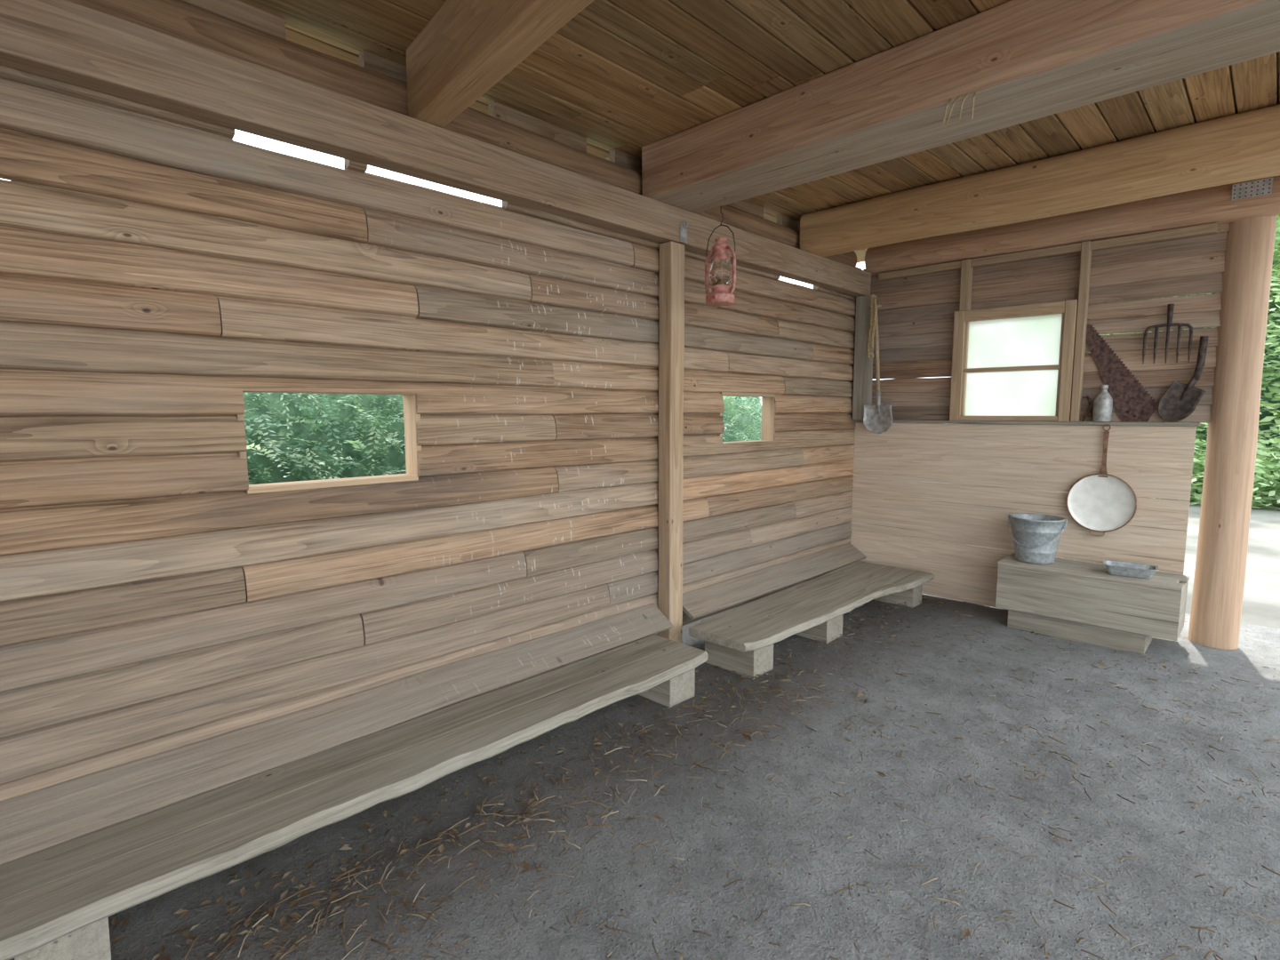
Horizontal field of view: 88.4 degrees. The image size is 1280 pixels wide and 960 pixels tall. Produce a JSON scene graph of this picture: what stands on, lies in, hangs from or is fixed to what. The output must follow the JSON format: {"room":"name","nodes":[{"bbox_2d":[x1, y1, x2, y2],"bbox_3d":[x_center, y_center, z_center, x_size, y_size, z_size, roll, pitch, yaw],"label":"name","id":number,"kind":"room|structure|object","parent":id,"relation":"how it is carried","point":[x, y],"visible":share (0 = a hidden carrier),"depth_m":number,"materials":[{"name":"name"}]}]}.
{"room":"wooden shelter","nodes":[
{"label":"wooden shelter","id":0,"kind":"room"},
{"bbox_2d":[0,64,862,802],"bbox_3d":[-0.550,-0.266,3.277,0.063,2.623,7.156,6,8,44],"label":"wall","id":1,"kind":"structure","parent":0,"point":[151,604],"depth_m":2.51,"materials":[{"name":"brown wood"}]},
{"bbox_2d":[235,391,421,494],"bbox_3d":[-1.233,-0.173,2.644,0.106,0.393,0.700,6,8,44],"label":"window","id":2,"kind":"structure","parent":1,"relation":"in","point":[410,415],"depth_m":2.75,"materials":[{"name":"brown wood"}]},
{"bbox_2d":[0,542,866,864],"bbox_3d":[-0.528,0.881,3.264,0.183,0.132,7.000,6,8,44],"label":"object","id":3,"kind":"structure","parent":1,"relation":"attached to","point":[43,819],"depth_m":2.54,"materials":[{"name":"brown wood"}]},
{"bbox_2d":[0,0,871,296],"bbox_3d":[-0.543,-1.387,3.057,0.116,0.197,7.020,6,8,44],"label":"beam","id":4,"kind":"structure","parent":1,"relation":"attached to","point":[65,41],"depth_m":2.38,"materials":[{"name":"brown wood"}]},
{"bbox_2d":[680,220,687,243],"bbox_3d":[0.256,-1.430,3.785,0.020,0.122,0.060,6,8,44],"label":"metal bracket","id":5,"kind":"object","parent":4,"relation":"attached to","point":[683,226],"visible":1,"depth_m":3.79,"materials":[{"name":"grey metal"}]},
{"bbox_2d":[67,0,857,267],"bbox_3d":[-0.662,-1.598,3.115,0.199,0.208,6.970,6,8,44],"label":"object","id":6,"kind":"structure","parent":1,"relation":"attached to","point":[180,19],"depth_m":2.53,"materials":[{"name":"brown wood"}]},
{"bbox_2d":[183,0,799,231],"bbox_3d":[-0.675,-1.736,3.134,0.046,0.096,7.000,6,8,44],"label":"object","id":7,"kind":"structure","parent":1,"relation":"attached to","point":[236,10],"depth_m":3.09,"materials":[{"name":"brown wood"}]},
{"bbox_2d":[718,392,775,443],"bbox_3d":[0.728,-0.431,4.654,0.106,0.365,0.670,6,8,44],"label":"window","id":8,"kind":"structure","parent":1,"relation":"in","point":[768,413],"depth_m":4.86,"materials":[{"name":"brown wood"}]},
{"bbox_2d":[406,0,594,127],"bbox_3d":[0.257,-1.447,1.287,3.636,0.297,0.573,6,8,44],"label":"ceiling beam","id":9,"kind":"structure","parent":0,"point":[467,47],"depth_m":2.26,"materials":[{"name":"brown wood"}]},
{"bbox_2d":[9,582,1279,959],"bbox_3d":[1.300,1.332,1.742,5.550,0.026,8.500,6,8,44],"label":"floor","id":10,"kind":"structure","parent":0,"point":[820,931],"depth_m":2.38,"materials":[{"name":"grey concrete"}]},
{"bbox_2d":[0,634,708,959],"bbox_3d":[-1.053,1.155,2.313,0.434,0.252,3.670,6,8,44],"label":"bench","id":11,"kind":"object","parent":10,"relation":"on","point":[57,901],"visible":1,"depth_m":2.13,"materials":[{"name":"grey wood"}]},
{"bbox_2d":[657,241,684,643],"bbox_3d":[0.186,-0.135,3.942,0.103,2.472,0.126,6,8,44],"label":"wooden post","id":12,"kind":"object","parent":10,"relation":"on","point":[671,281],"visible":0.9,"depth_m":3.89,"materials":[{"name":"brown wood"}]},
{"bbox_2d":[111,597,1279,959],"bbox_3d":[1.180,1.230,2.557,3.172,0.018,5.721,6,8,44],"label":"straw","id":13,"kind":"object","parent":10,"relation":"on","point":[966,932],"visible":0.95,"depth_m":2.34,"materials":[{"name":"brown plant"}]},
{"bbox_2d":[688,560,934,679],"bbox_3d":[1.285,0.924,4.589,0.631,0.241,2.350,6,8,44],"label":"bench","id":14,"kind":"object","parent":10,"relation":"on","point":[741,639],"visible":1,"depth_m":4.30,"materials":[{"name":"grey wood"}]},
{"bbox_2d":[995,552,1189,654],"bbox_3d":[3.016,0.824,4.441,1.010,0.467,0.421,6,8,44],"label":"wooden box","id":15,"kind":"object","parent":10,"relation":"on","point":[1078,601],"visible":0.86,"depth_m":4.27,"materials":[{"name":"grey wood"}]},
{"bbox_2d":[1008,512,1067,564],"bbox_3d":[2.782,0.414,4.625,0.360,0.314,0.340,6,8,44],"label":"galvanized bucket","id":16,"kind":"object","parent":15,"relation":"on","point":[1036,537],"visible":1,"depth_m":4.52,"materials":[{"name":"metal"}]},
{"bbox_2d":[1103,560,1159,578],"bbox_3d":[3.150,0.578,4.229,0.285,0.066,0.178,4,7,36],"label":"tin","id":17,"kind":"object","parent":15,"relation":"on","point":[1137,570],"visible":1,"depth_m":4.21,"materials":[{"name":"metal"}]},
{"bbox_2d":[1187,216,1277,649],"bbox_3d":[3.747,-0.253,4.169,0.254,2.681,0.255,6,8,44],"label":"log post","id":18,"kind":"object","parent":10,"relation":"on","point":[1233,428],"depth_m":4.09,"materials":[{"name":"brown wood"}]},
{"bbox_2d":[864,175,1279,275],"bbox_3d":[3.258,-1.734,4.361,3.600,0.246,0.251,6,8,44],"label":"log beam","id":19,"kind":"object","parent":18,"relation":"on","point":[1212,204],"visible":0.77,"depth_m":4.47,"materials":[{"name":"brown wood"}]},
{"bbox_2d":[1231,177,1272,199],"bbox_3d":[3.595,-1.709,3.864,0.175,0.090,0.006,6,8,44],"label":"plate","id":20,"kind":"object","parent":19,"relation":"attached to","point":[1260,187],"visible":1,"depth_m":3.86,"materials":[{"name":"metal"}]},
{"bbox_2d":[238,0,1279,263],"bbox_3d":[0.799,-1.716,2.206,4.442,0.063,8.080,6,8,44],"label":"ceiling","id":21,"kind":"structure","parent":0,"point":[627,76],"depth_m":2.82,"materials":[{"name":"brown wood"}]},
{"bbox_2d":[704,205,735,305],"bbox_3d":[0.460,-1.283,3.752,0.166,0.545,0.175,0,6,-3],"label":"hurricane lantern","id":22,"kind":"object","parent":21,"relation":"hanging from","point":[720,273],"visible":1,"depth_m":3.72,"materials":[{"name":"red metal"}]},
{"bbox_2d":[641,0,1279,213],"bbox_3d":[1.432,-1.572,2.495,3.627,0.296,0.468,6,8,44],"label":"ceiling beam","id":23,"kind":"structure","parent":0,"point":[1025,60],"depth_m":2.53,"materials":[{"name":"brown wood"}]},
{"bbox_2d":[942,90,976,127],"bbox_3d":[1.192,-1.385,2.460,0.116,0.107,0.026,6,8,44],"label":"wood splinters","id":24,"kind":"object","parent":23,"relation":"attached to","point":[975,91],"visible":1,"depth_m":2.46,"materials":[{"name":"wood"}]},
{"bbox_2d":[850,222,1229,641],"bbox_3d":[2.761,-0.382,4.968,2.400,2.734,0.130,6,8,44],"label":"wall","id":25,"kind":"structure","parent":0,"point":[934,528],"depth_m":4.86,"materials":[{"name":"beige wood"}]},
{"bbox_2d":[852,295,875,419],"bbox_3d":[1.902,-1.031,5.591,0.143,1.030,0.077,6,8,44],"label":"wooden post","id":26,"kind":"object","parent":25,"relation":"attached to","point":[863,366],"visible":0.73,"depth_m":5.56,"materials":[{"name":"grey wood"}]},
{"bbox_2d":[866,294,877,359],"bbox_3d":[1.915,-1.260,5.428,0.064,0.528,0.082,2,6,21],"label":"rope","id":27,"kind":"object","parent":26,"relation":"attached to","point":[873,300],"visible":1,"depth_m":5.40,"materials":[{"name":"brown fabric"}]},
{"bbox_2d":[863,303,892,433],"bbox_3d":[1.985,-0.915,5.424,0.249,1.066,0.047,6,8,44],"label":"shovel","id":28,"kind":"object","parent":27,"relation":"hanging from","point":[877,419],"visible":0.98,"depth_m":5.45,"materials":[{"name":"grey paint"}]},
{"bbox_2d":[949,299,1078,421],"bbox_3d":[2.768,-0.864,4.912,0.811,0.841,0.101,6,8,44],"label":"window","id":29,"kind":"structure","parent":25,"relation":"in","point":[1012,363],"depth_m":4.88,"materials":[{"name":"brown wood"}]},
{"bbox_2d":[878,222,1217,421],"bbox_3d":[2.787,-1.052,4.853,2.140,1.224,0.073,6,8,44],"label":"wall framing","id":30,"kind":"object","parent":25,"relation":"attached to","point":[966,267],"depth_m":4.58,"materials":[{"name":"brown wood"}]},
{"bbox_2d":[1082,395,1092,421],"bbox_3d":[3.129,-0.500,4.590,0.076,0.181,0.032,6,8,44],"label":"tongs","id":31,"kind":"object","parent":25,"relation":"on","point":[1090,410],"visible":0.97,"depth_m":4.58,"materials":[{"name":"black metal"}]},
{"bbox_2d":[1065,424,1136,536],"bbox_3d":[3.167,0.005,4.502,0.404,0.772,0.044,6,8,44],"label":"frying pan","id":32,"kind":"object","parent":25,"relation":"attached to","point":[1104,502],"visible":1,"depth_m":4.52,"materials":[{"name":"metal"}]},
{"bbox_2d":[1092,384,1112,421],"bbox_3d":[3.174,-0.525,4.508,0.111,0.250,0.111,6,8,44],"label":"flask","id":33,"kind":"object","parent":25,"relation":"on","point":[1103,402],"visible":1,"depth_m":4.47,"materials":[{"name":"silver metal"}]},
{"bbox_2d":[1085,324,1157,421],"bbox_3d":[3.254,-0.737,4.483,0.458,0.672,0.008,6,8,44],"label":"handsaw","id":34,"kind":"object","parent":25,"relation":"attached to","point":[1131,401],"visible":0.98,"depth_m":4.48,"materials":[{"name":"metal"}]},
{"bbox_2d":[1142,304,1192,364],"bbox_3d":[3.430,-0.947,4.273,0.251,0.380,0.061,6,8,44],"label":"fork","id":35,"kind":"object","parent":25,"relation":"attached to","point":[1170,312],"visible":1,"depth_m":4.25,"materials":[{"name":"metal"}]},
{"bbox_2d":[1158,336,1208,421],"bbox_3d":[3.487,-0.643,4.220,0.229,0.536,0.046,6,8,44],"label":"shovel","id":36,"kind":"object","parent":25,"relation":"hanging from","point":[1180,400],"visible":1,"depth_m":4.22,"materials":[{"name":"metal"}]},
{"bbox_2d":[800,104,1279,256],"bbox_3d":[2.577,-1.693,3.673,3.622,0.304,0.308,6,8,44],"label":"ceiling beam","id":37,"kind":"structure","parent":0,"point":[1244,146],"depth_m":3.69,"materials":[{"name":"brown wood"}]},
{"label":"outside","id":38,"kind":"structure","parent":0,"visible":0},
{"bbox_2d":[858,476,1279,628],"bbox_3d":[6.954,0.836,7.312,60.000,0.088,70.000,6,8,44],"label":"ground","id":39,"kind":"structure","parent":38,"point":[1261,593],"depth_m":6.94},
{"bbox_2d":[216,296,761,484],"bbox_3d":[-1.372,0.259,8.022,3.970,5.260,13.925,6,8,44],"label":"foliage","id":40,"kind":"object","parent":39,"relation":"on","point":[290,436],"visible":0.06,"depth_m":5.63,"materials":[{"name":"green plant"}]},
{"bbox_2d":[1089,215,1279,509],"bbox_3d":[12.489,-1.510,13.144,12.278,12.315,8.954,6,8,44],"label":"foliage","id":41,"kind":"object","parent":39,"relation":"on","point":[1267,474],"visible":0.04,"depth_m":11.60,"materials":[{"name":"green plant"}]}
]}

